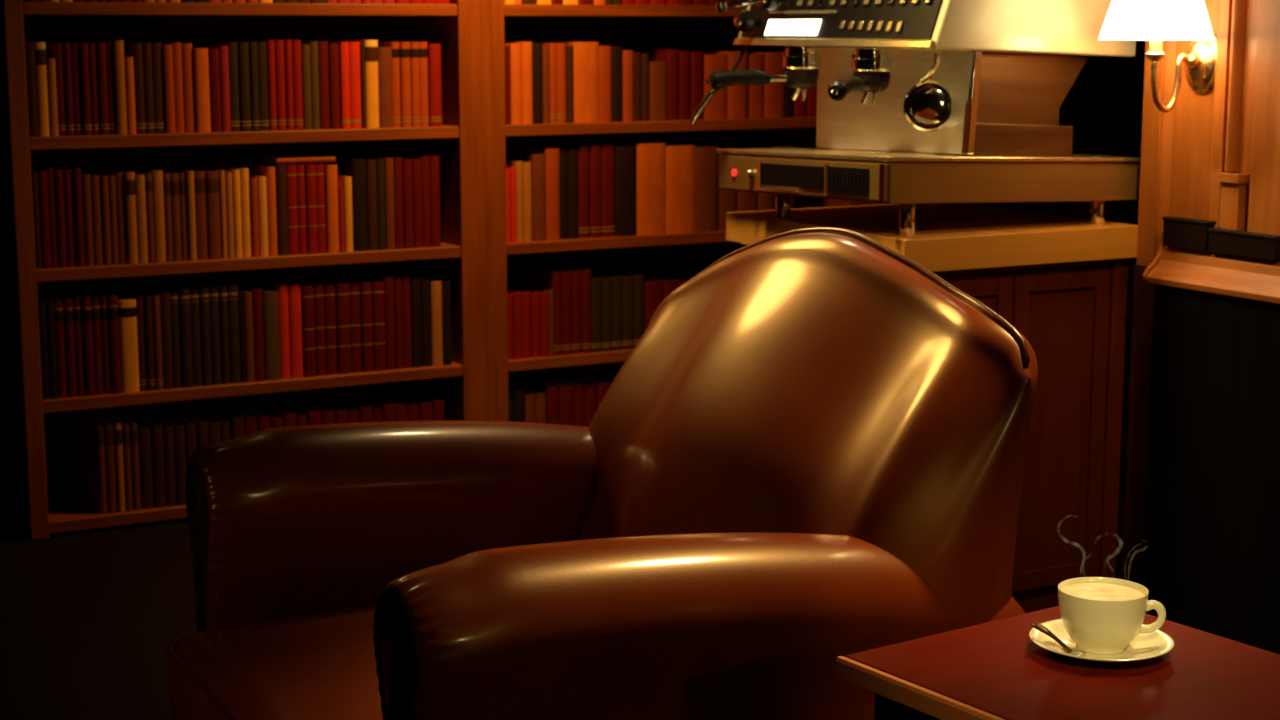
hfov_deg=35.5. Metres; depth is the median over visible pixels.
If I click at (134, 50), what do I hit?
book
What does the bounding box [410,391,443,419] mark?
book
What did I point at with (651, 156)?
book
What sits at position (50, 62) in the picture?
book
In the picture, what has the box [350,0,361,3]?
book
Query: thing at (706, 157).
book
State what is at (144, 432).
book
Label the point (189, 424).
book
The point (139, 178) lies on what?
book
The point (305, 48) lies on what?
book
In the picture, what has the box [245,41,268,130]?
book
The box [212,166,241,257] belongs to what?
book
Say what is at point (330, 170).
book
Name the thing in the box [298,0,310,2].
book
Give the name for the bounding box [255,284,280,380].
book
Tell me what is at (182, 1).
book
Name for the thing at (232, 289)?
book
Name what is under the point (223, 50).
book
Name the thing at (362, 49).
book
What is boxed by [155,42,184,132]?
book
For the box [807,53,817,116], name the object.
book
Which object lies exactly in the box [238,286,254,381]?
book
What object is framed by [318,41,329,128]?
book
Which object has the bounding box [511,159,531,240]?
book
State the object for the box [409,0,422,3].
book
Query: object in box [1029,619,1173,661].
saucer
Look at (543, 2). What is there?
book
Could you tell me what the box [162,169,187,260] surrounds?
book
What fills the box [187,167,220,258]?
book
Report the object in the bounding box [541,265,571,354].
book
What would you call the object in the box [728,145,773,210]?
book
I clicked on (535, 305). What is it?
book
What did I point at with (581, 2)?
book
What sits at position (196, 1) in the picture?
book
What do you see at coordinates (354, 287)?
book
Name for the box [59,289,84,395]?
book
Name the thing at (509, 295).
book
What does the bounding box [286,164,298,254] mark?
book
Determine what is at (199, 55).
book
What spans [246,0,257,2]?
book
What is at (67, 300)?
book
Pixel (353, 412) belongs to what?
book
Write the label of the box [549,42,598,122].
book
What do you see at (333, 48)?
book
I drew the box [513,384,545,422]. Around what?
book
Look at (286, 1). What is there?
book
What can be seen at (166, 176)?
book
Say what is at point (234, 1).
book
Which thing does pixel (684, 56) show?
book
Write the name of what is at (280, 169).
book
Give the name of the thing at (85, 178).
book
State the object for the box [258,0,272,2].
book
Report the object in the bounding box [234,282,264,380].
book
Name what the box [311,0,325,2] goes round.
book
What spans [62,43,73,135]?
book
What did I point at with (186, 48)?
book
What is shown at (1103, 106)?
wall
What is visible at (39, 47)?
book
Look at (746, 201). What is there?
book
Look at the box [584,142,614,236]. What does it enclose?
book
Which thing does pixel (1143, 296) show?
trim
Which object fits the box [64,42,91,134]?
book
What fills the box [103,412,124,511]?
book
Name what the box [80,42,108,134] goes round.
book
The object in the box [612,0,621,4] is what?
book
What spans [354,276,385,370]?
book
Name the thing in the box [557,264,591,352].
book
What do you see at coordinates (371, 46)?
book
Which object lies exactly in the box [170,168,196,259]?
book
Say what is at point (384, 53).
book
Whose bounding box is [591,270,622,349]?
book
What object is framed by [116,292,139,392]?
book
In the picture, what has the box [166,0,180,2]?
book
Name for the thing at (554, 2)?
book
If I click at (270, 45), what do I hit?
book
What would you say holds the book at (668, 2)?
on the bookcase
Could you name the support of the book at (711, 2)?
on the bookcase
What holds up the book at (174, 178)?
on the bookcase
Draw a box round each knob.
[734,10,760,32]
[759,0,785,10]
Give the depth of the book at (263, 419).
4.98 m
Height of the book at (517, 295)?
0.176 m
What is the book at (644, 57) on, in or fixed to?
on the bookcase
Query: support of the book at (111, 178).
on the bookcase
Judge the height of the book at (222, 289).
0.241 m
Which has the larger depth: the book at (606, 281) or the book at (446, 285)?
the book at (606, 281)
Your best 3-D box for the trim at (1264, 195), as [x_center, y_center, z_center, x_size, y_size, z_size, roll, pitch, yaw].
[1.221,-0.740,3.567,0.020,2.680,0.308,-5,11,-28]
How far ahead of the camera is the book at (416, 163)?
5.08 m
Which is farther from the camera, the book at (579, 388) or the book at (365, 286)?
the book at (579, 388)
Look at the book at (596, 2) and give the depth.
5.23 m
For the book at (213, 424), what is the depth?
4.92 m
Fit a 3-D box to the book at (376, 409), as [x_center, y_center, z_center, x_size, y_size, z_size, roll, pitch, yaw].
[-0.707,0.207,5.195,0.027,0.195,0.153,-5,11,-28]
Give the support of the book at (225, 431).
on the bookcase
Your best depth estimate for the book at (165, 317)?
4.82 m
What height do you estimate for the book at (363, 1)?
0.223 m
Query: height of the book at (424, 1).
0.226 m
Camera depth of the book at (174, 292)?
4.84 m
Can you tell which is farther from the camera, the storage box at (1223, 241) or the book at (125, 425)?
the book at (125, 425)
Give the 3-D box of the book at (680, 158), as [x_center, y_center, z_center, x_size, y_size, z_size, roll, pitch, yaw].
[0.076,-0.474,5.500,0.090,0.237,0.154,-5,11,-28]
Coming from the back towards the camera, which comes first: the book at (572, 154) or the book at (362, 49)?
the book at (572, 154)
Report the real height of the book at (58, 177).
0.227 m
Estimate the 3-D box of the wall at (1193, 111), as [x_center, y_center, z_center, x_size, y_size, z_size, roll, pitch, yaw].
[2.667,-0.682,3.166,2.141,2.700,6.940,-5,11,-28]
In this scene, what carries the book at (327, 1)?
on the bookcase
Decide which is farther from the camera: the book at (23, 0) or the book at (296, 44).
the book at (296, 44)
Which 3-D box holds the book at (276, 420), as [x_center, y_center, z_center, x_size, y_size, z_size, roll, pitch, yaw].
[-0.943,0.229,5.072,0.029,0.193,0.170,-5,11,-28]
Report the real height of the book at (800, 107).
0.178 m
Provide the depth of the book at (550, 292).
5.31 m
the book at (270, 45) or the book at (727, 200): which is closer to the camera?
the book at (270, 45)
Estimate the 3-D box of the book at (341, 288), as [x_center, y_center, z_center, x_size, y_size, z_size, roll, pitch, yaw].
[-0.784,-0.090,5.107,0.034,0.228,0.174,-5,11,-28]
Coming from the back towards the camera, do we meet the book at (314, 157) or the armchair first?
the book at (314, 157)
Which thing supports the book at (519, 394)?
on the bookcase
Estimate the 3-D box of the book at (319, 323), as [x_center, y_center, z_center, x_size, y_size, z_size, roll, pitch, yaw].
[-0.835,-0.084,5.070,0.027,0.228,0.147,-5,11,-28]
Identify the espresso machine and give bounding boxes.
[690,0,1140,235]
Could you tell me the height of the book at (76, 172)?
0.228 m
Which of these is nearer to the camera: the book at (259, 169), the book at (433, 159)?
the book at (259, 169)
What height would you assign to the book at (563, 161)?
0.237 m
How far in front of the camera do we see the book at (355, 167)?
5.01 m
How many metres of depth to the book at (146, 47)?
4.71 m
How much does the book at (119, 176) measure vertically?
0.215 m
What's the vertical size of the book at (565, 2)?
0.224 m
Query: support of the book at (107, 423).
on the bookcase
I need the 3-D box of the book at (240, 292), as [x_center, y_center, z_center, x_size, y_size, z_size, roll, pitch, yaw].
[-1.016,-0.069,4.981,0.012,0.227,0.168,-5,11,-28]
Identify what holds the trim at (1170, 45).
attached to the wall at (1193, 111)
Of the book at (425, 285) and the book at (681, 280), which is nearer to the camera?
the book at (425, 285)
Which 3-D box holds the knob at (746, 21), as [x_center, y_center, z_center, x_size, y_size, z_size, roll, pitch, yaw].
[0.235,-0.736,4.346,0.060,0.050,0.050,0,10,0]
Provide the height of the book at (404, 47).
0.212 m
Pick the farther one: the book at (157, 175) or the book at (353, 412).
the book at (353, 412)
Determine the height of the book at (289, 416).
0.203 m
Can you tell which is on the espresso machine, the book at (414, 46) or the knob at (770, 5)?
the knob at (770, 5)
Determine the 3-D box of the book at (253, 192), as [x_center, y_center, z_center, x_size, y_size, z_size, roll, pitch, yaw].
[-0.975,-0.357,4.944,0.019,0.190,0.153,-5,11,-28]
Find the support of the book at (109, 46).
on the bookcase
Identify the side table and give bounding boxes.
[836,606,1279,719]
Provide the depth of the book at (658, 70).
5.36 m
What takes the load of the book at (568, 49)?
on the bookcase
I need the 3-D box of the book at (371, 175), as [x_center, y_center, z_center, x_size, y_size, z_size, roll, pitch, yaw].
[-0.711,-0.400,5.094,0.026,0.226,0.175,-5,11,-28]
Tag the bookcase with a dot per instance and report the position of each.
(42, 449)
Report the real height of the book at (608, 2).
0.247 m
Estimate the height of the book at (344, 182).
0.187 m
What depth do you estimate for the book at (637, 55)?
5.33 m
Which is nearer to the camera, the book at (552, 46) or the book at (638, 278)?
the book at (552, 46)
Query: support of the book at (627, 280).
on the bookcase
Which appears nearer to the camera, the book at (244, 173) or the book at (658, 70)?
the book at (244, 173)
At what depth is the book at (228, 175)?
4.85 m
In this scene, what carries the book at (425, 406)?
on the bookcase
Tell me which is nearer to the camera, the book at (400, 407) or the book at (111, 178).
the book at (111, 178)
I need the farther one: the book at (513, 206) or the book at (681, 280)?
the book at (681, 280)
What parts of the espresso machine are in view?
lever, drawer frame, drawer, spout, display frame, rail, control panel, spout, splash panel, water spout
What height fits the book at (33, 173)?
0.224 m
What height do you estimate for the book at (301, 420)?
0.194 m
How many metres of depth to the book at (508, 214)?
5.20 m
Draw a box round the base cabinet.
[743,245,1127,612]
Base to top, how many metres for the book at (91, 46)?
0.212 m
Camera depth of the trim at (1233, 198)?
3.79 m
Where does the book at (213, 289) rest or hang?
on the bookcase
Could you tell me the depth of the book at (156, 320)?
4.81 m
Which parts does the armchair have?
panel, arm, panel, arm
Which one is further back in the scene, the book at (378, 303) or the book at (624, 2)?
the book at (624, 2)
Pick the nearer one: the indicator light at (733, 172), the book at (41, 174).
the indicator light at (733, 172)
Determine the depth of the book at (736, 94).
5.48 m
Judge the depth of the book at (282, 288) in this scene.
4.97 m
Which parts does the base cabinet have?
door, door frame, door, door frame, corner post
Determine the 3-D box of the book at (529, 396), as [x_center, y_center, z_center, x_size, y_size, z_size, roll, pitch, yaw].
[-0.328,0.175,5.398,0.032,0.191,0.157,-5,11,-28]
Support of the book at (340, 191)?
on the bookcase
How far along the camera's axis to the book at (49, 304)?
4.69 m
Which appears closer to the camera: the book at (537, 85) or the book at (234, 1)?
the book at (234, 1)
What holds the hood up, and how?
attached to the espresso machine
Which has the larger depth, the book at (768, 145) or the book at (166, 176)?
the book at (768, 145)
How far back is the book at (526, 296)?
5.28 m
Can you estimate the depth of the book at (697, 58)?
5.42 m
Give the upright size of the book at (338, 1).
0.222 m
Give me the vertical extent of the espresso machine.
0.590 m
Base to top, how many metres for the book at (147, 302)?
0.227 m
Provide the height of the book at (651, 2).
0.227 m
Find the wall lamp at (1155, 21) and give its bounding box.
[1098,0,1216,112]
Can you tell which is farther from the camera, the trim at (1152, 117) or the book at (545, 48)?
the book at (545, 48)
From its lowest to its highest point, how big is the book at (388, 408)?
0.200 m
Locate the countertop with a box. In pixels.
[726,203,1137,271]
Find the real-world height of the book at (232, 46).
0.213 m
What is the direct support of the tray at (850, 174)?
on the espresso machine
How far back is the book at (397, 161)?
5.05 m
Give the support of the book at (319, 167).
on the bookcase
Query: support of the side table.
on the floor
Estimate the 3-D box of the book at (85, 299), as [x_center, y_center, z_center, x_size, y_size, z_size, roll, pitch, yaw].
[-1.338,-0.042,4.795,0.021,0.235,0.148,-5,11,-28]
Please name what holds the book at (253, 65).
on the bookcase
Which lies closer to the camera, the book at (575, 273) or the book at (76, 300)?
the book at (76, 300)
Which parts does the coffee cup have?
handle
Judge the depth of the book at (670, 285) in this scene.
5.46 m
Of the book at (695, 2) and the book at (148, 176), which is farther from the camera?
the book at (695, 2)
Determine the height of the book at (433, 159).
0.232 m
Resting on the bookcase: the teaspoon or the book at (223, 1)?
the book at (223, 1)
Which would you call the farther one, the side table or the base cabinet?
the base cabinet
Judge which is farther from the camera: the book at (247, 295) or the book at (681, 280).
the book at (681, 280)
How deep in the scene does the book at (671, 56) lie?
5.38 m
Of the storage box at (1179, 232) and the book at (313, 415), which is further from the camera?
the book at (313, 415)
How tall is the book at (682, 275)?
0.180 m
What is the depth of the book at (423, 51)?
5.04 m
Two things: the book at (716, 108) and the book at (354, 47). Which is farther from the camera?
the book at (716, 108)
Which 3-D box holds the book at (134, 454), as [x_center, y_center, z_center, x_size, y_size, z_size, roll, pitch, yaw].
[-1.255,0.245,4.898,0.019,0.217,0.161,-5,11,-28]
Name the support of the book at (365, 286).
on the bookcase
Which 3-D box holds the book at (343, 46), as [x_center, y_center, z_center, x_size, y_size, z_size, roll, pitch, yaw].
[-0.762,-0.689,5.004,0.024,0.212,0.152,-5,11,-28]
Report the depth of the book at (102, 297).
4.76 m
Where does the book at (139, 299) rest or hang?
on the bookcase
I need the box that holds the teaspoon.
[1031,622,1085,655]
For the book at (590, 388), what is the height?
0.200 m
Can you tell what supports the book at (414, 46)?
on the bookcase
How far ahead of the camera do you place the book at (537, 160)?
5.24 m
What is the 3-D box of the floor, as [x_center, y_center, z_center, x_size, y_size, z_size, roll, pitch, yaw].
[0.397,0.901,2.190,7.300,0.100,7.140,-5,11,-28]
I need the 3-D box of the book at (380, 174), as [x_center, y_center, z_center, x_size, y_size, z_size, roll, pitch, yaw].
[-0.685,-0.402,5.095,0.021,0.229,0.153,-5,11,-28]
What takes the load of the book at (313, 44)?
on the bookcase
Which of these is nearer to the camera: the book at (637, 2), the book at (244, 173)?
the book at (244, 173)
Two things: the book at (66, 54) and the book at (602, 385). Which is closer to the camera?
the book at (66, 54)
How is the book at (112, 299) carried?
on the bookcase
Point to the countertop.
(948, 236)
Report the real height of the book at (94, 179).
0.211 m
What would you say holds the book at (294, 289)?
on the bookcase
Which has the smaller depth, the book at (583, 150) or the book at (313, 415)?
the book at (313, 415)
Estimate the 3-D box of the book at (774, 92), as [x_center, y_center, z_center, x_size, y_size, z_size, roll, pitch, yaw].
[0.336,-0.773,5.607,0.064,0.179,0.174,-5,11,-28]
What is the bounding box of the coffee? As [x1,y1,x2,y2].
[1061,583,1144,600]
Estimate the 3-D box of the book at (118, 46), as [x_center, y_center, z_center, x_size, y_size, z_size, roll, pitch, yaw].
[-1.254,-0.649,4.752,0.022,0.218,0.170,-5,11,-28]
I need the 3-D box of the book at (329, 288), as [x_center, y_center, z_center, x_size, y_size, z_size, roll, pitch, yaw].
[-0.810,-0.087,5.087,0.030,0.228,0.150,-5,11,-28]
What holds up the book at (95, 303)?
on the bookcase
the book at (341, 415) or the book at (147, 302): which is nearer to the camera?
the book at (147, 302)
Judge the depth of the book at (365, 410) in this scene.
5.10 m
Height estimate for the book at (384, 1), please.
0.223 m
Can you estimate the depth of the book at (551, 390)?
5.35 m
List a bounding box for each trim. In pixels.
[1122,264,1153,584]
[1136,40,1164,265]
[1156,40,1176,254]
[1208,0,1232,227]
[1216,0,1249,230]
[1248,0,1279,234]
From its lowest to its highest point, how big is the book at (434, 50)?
0.207 m
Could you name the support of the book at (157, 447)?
on the bookcase
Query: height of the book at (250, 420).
0.203 m
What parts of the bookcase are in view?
shelf, panel, shelf, shelf, shelf, shelf, shelf, shelf, shelf, panel, shelf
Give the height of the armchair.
0.910 m
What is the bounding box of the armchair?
[166,227,1037,719]
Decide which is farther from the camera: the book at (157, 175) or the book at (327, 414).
the book at (327, 414)
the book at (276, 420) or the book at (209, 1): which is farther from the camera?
the book at (276, 420)
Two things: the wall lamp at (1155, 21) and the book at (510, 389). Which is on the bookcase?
the book at (510, 389)
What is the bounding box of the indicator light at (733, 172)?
[731,169,735,175]
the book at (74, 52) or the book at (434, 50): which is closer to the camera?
the book at (74, 52)
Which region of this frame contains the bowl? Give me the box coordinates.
[1061,647,1085,655]
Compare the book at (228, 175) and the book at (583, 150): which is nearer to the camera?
the book at (228, 175)
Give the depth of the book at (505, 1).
5.12 m
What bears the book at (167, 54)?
on the bookcase
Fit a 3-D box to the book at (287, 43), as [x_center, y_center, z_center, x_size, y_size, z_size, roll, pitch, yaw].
[-0.893,-0.682,4.947,0.019,0.218,0.171,-5,11,-28]
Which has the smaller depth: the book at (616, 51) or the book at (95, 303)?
the book at (95, 303)
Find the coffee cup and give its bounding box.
[1058,577,1165,653]
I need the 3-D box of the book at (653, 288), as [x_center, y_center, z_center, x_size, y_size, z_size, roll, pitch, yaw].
[0.002,-0.137,5.528,0.055,0.180,0.174,-5,11,-28]
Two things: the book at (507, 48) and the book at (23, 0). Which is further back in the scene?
the book at (507, 48)
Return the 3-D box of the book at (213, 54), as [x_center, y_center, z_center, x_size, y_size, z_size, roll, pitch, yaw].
[-1.055,-0.657,4.859,0.026,0.197,0.168,-5,11,-28]
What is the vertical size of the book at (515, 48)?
0.207 m
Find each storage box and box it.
[1162,216,1215,250]
[1208,228,1279,260]
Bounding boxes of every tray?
[717,148,1140,200]
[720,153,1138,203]
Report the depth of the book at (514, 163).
5.22 m
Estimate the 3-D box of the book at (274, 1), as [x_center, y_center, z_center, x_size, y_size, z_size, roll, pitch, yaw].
[-0.908,-0.988,4.879,0.030,0.233,0.153,-5,11,-28]
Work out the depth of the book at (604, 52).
5.28 m
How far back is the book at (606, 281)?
5.38 m
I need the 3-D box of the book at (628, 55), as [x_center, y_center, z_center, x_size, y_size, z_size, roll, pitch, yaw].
[-0.068,-0.739,5.383,0.032,0.187,0.166,-5,11,-28]
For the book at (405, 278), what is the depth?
5.12 m
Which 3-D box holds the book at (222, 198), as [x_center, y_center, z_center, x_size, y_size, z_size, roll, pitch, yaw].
[-1.044,-0.362,4.908,0.014,0.212,0.151,-5,11,-28]
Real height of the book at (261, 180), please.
0.195 m
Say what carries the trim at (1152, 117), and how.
attached to the wall at (1193, 111)
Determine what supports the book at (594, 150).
on the bookcase
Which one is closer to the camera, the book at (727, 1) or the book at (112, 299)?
the book at (112, 299)
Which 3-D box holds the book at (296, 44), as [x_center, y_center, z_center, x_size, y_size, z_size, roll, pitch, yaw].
[-0.871,-0.682,4.950,0.023,0.217,0.155,-5,11,-28]
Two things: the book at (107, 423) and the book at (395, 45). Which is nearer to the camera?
the book at (107, 423)
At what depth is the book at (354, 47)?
4.96 m
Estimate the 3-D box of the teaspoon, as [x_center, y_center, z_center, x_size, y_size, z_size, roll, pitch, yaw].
[0.433,0.291,2.074,0.020,0.022,0.072,-8,12,-39]
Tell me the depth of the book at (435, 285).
5.15 m
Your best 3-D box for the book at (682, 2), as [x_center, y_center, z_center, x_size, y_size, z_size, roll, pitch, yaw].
[0.093,-1.065,5.416,0.041,0.207,0.148,-5,11,-28]
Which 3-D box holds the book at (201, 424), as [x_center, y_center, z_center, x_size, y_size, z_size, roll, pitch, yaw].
[-1.110,0.239,4.983,0.028,0.201,0.172,-5,11,-28]
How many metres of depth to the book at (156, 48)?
4.73 m
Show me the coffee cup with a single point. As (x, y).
(1095, 626)
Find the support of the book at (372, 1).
on the bookcase
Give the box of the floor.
[0,386,1129,719]
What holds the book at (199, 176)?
on the bookcase
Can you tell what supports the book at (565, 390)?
on the bookcase
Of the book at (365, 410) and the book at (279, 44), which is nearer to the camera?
the book at (279, 44)
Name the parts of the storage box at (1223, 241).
lid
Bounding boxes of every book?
[23,0,38,1]
[25,42,49,136]
[25,43,38,136]
[31,163,57,267]
[31,167,50,268]
[31,171,41,268]
[37,291,57,398]
[40,291,66,397]
[45,43,65,135]
[46,58,58,135]
[47,165,75,266]
[48,289,76,396]
[53,167,66,266]
[57,164,84,266]
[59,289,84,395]
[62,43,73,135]
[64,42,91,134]
[70,43,81,134]
[70,290,94,395]
[78,289,103,394]
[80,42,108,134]
[81,172,93,265]
[81,412,106,513]
[83,171,102,264]
[84,288,110,393]
[87,410,116,512]
[88,43,99,134]
[91,172,111,264]
[93,288,121,393]
[94,172,118,264]
[95,42,115,134]
[97,40,126,134]
[100,169,126,263]
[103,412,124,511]
[107,168,137,263]
[112,413,132,510]
[114,411,140,509]
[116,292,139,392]
[120,290,146,390]
[123,43,145,133]
[124,42,154,133]
[124,57,135,133]
[129,290,154,389]
[130,170,154,262]
[134,166,165,261]
[134,413,165,507]
[134,418,153,508]
[135,173,147,262]
[136,289,162,389]
[138,42,164,132]
[143,285,172,388]
[152,415,175,505]
[153,282,181,387]
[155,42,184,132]
[159,415,185,504]
[160,169,181,260]
[162,44,175,132]
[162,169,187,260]
[162,281,192,387]
[163,172,172,261]
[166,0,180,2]
[168,411,196,467]
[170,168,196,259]
[173,281,201,385]
[176,167,207,259]
[178,410,207,449]
[181,0,194,2]
[181,43,194,132]
[181,279,211,385]
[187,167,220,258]
[192,48,210,132]
[193,279,221,384]
[194,0,207,2]
[196,412,220,444]
[200,45,230,131]
[200,408,230,441]
[201,278,229,383]
[202,167,227,258]
[207,42,239,131]
[208,0,221,2]
[208,49,221,131]
[208,277,240,382]
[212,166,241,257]
[215,408,243,438]
[221,0,232,2]
[222,165,250,256]
[224,405,256,435]
[225,171,234,257]
[229,41,259,130]
[232,0,245,2]
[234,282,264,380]
[238,42,250,130]
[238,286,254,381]
[238,289,245,382]
[244,405,270,430]
[245,40,276,130]
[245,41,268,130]
[245,163,277,255]
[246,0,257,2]
[249,173,268,256]
[249,177,259,256]
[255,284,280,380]
[256,161,287,254]
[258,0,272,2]
[258,278,289,378]
[259,153,335,163]
[260,407,282,427]
[263,39,293,129]
[263,402,295,426]
[272,0,284,2]
[274,40,285,129]
[276,278,302,377]
[285,0,297,2]
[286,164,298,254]
[286,405,306,425]
[289,402,320,424]
[292,40,302,129]
[292,279,315,376]
[295,163,306,253]
[295,279,325,375]
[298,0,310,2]
[300,163,317,253]
[300,400,334,423]
[301,41,319,128]
[301,44,311,129]
[305,278,336,374]
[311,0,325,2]
[311,163,325,252]
[314,276,350,373]
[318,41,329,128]
[321,401,347,423]
[322,163,338,252]
[326,0,336,2]
[326,399,358,422]
[328,41,361,127]
[328,42,350,128]
[328,43,340,128]
[330,276,361,372]
[332,156,367,250]
[337,0,349,2]
[337,174,352,251]
[337,396,372,421]
[338,188,344,251]
[340,276,373,371]
[343,40,378,127]
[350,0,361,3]
[352,156,377,249]
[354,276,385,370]
[356,155,385,249]
[360,44,365,127]
[360,397,381,421]
[362,0,370,3]
[363,270,394,369]
[363,395,394,420]
[365,155,394,248]
[371,0,382,3]
[372,394,406,420]
[377,268,411,367]
[378,42,400,126]
[378,47,392,127]
[378,154,403,248]
[380,272,402,368]
[383,0,394,3]
[390,393,419,420]
[394,41,419,126]
[395,0,408,3]
[396,41,428,126]
[398,153,430,246]
[399,42,411,126]
[399,156,422,247]
[402,158,413,247]
[402,394,432,420]
[406,152,440,246]
[408,273,430,366]
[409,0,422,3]
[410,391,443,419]
[417,274,442,365]
[423,0,435,3]
[427,44,441,126]
[428,275,451,364]
[436,0,449,3]
[504,0,515,3]
[504,41,532,123]
[504,43,521,123]
[505,46,510,124]
[506,159,522,241]
[506,166,516,241]
[506,169,510,242]
[507,286,530,357]
[507,288,522,358]
[507,292,512,359]
[508,384,524,421]
[508,385,513,421]
[509,151,545,240]
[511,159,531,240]
[512,385,534,422]
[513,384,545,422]
[514,286,539,356]
[518,285,548,356]
[521,146,559,239]
[522,0,536,3]
[522,377,558,423]
[524,284,553,355]
[527,265,561,354]
[531,146,567,238]
[532,43,542,123]
[537,0,551,4]
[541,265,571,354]
[541,377,573,425]
[542,43,556,122]
[542,45,549,123]
[547,265,580,353]
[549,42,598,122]
[550,0,562,4]
[552,376,584,426]
[553,143,589,237]
[553,146,578,238]
[557,43,565,122]
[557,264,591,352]
[559,376,596,426]
[562,142,601,237]
[563,0,578,4]
[565,46,573,122]
[571,373,610,408]
[579,0,593,4]
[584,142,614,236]
[587,143,636,236]
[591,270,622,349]
[591,273,611,350]
[591,276,601,351]
[594,0,605,4]
[598,46,611,121]
[605,270,633,348]
[606,0,611,4]
[610,269,643,346]
[611,46,622,121]
[611,140,665,234]
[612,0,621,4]
[622,0,634,4]
[622,50,633,121]
[634,52,640,120]
[635,0,648,4]
[640,49,678,119]
[641,53,648,120]
[644,274,678,299]
[644,277,663,331]
[649,0,665,4]
[649,61,667,120]
[661,275,688,286]
[666,0,679,4]
[666,143,694,233]
[668,272,695,279]
[679,51,690,119]
[680,0,692,4]
[690,52,703,119]
[691,144,717,231]
[693,0,708,4]
[699,51,747,118]
[703,54,727,118]
[709,0,724,4]
[717,153,736,230]
[718,146,757,211]
[725,0,735,3]
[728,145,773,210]
[747,54,763,117]
[748,52,784,117]
[748,143,794,209]
[757,51,793,116]
[793,88,806,116]
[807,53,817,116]
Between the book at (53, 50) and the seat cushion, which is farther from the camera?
the book at (53, 50)
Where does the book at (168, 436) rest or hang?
on the bookcase
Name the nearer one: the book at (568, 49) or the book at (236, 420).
the book at (236, 420)
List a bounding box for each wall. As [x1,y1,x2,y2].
[0,40,1145,510]
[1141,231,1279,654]
[1169,0,1258,230]
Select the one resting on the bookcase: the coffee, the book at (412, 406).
the book at (412, 406)
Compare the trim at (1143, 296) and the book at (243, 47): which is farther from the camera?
the book at (243, 47)
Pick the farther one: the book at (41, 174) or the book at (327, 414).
the book at (327, 414)
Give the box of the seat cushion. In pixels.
[169,605,382,719]
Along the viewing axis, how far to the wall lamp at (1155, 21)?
3.74 m
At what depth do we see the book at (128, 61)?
4.69 m
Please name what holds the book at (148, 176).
on the bookcase
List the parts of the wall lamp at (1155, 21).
lamp shade, arm, wall plate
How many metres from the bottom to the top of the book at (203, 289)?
0.242 m
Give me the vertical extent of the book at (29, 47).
0.213 m
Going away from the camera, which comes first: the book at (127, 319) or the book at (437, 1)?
the book at (127, 319)
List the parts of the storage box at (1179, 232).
lid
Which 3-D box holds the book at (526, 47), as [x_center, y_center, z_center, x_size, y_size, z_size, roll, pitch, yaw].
[-0.329,-0.728,5.244,0.031,0.211,0.168,-5,11,-28]
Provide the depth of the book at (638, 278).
5.43 m
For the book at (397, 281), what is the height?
0.233 m
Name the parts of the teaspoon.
handle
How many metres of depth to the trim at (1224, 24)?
3.81 m
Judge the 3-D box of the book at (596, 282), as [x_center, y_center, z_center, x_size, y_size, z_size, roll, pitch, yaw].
[-0.152,-0.131,5.440,0.032,0.199,0.160,-5,11,-28]
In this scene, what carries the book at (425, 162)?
on the bookcase
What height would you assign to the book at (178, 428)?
0.198 m
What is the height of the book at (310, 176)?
0.221 m
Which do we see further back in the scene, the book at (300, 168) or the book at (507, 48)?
the book at (507, 48)
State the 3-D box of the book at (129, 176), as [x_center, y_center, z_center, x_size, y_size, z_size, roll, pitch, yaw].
[-1.244,-0.348,4.811,0.023,0.216,0.176,-5,11,-28]
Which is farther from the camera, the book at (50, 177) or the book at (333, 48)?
the book at (333, 48)
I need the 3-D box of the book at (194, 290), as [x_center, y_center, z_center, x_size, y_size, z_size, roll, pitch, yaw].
[-1.113,-0.066,4.924,0.024,0.241,0.155,-5,11,-28]
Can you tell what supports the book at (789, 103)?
on the bookcase
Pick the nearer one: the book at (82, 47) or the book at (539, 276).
the book at (82, 47)
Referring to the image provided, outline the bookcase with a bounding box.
[0,0,877,540]
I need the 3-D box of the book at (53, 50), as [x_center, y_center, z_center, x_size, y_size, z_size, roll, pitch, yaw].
[-1.374,-0.635,4.686,0.018,0.212,0.147,-5,11,-28]
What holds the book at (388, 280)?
on the bookcase
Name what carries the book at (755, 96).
on the bookcase
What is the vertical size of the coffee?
0.003 m
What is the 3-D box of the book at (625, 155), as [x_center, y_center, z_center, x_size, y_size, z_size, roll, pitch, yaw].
[-0.075,-0.464,5.430,0.063,0.240,0.173,-5,11,-28]
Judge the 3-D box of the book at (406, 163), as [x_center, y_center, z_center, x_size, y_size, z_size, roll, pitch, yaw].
[-0.622,-0.406,5.132,0.025,0.225,0.158,-5,11,-28]
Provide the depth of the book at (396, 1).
4.98 m
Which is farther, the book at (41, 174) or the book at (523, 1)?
the book at (523, 1)
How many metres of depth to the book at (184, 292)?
4.84 m
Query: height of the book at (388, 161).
0.230 m
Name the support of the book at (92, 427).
on the bookcase
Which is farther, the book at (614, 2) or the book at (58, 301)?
the book at (614, 2)
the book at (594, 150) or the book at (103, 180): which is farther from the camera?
the book at (594, 150)
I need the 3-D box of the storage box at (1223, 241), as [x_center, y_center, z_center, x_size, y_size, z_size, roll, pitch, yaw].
[1.135,-0.217,3.749,0.026,0.045,0.176,-5,11,-28]
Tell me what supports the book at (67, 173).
on the bookcase
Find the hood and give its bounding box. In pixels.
[738,0,1135,56]
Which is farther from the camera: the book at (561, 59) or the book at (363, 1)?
the book at (561, 59)
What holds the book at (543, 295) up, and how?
on the bookcase
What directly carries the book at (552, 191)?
on the bookcase
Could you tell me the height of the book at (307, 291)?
0.227 m

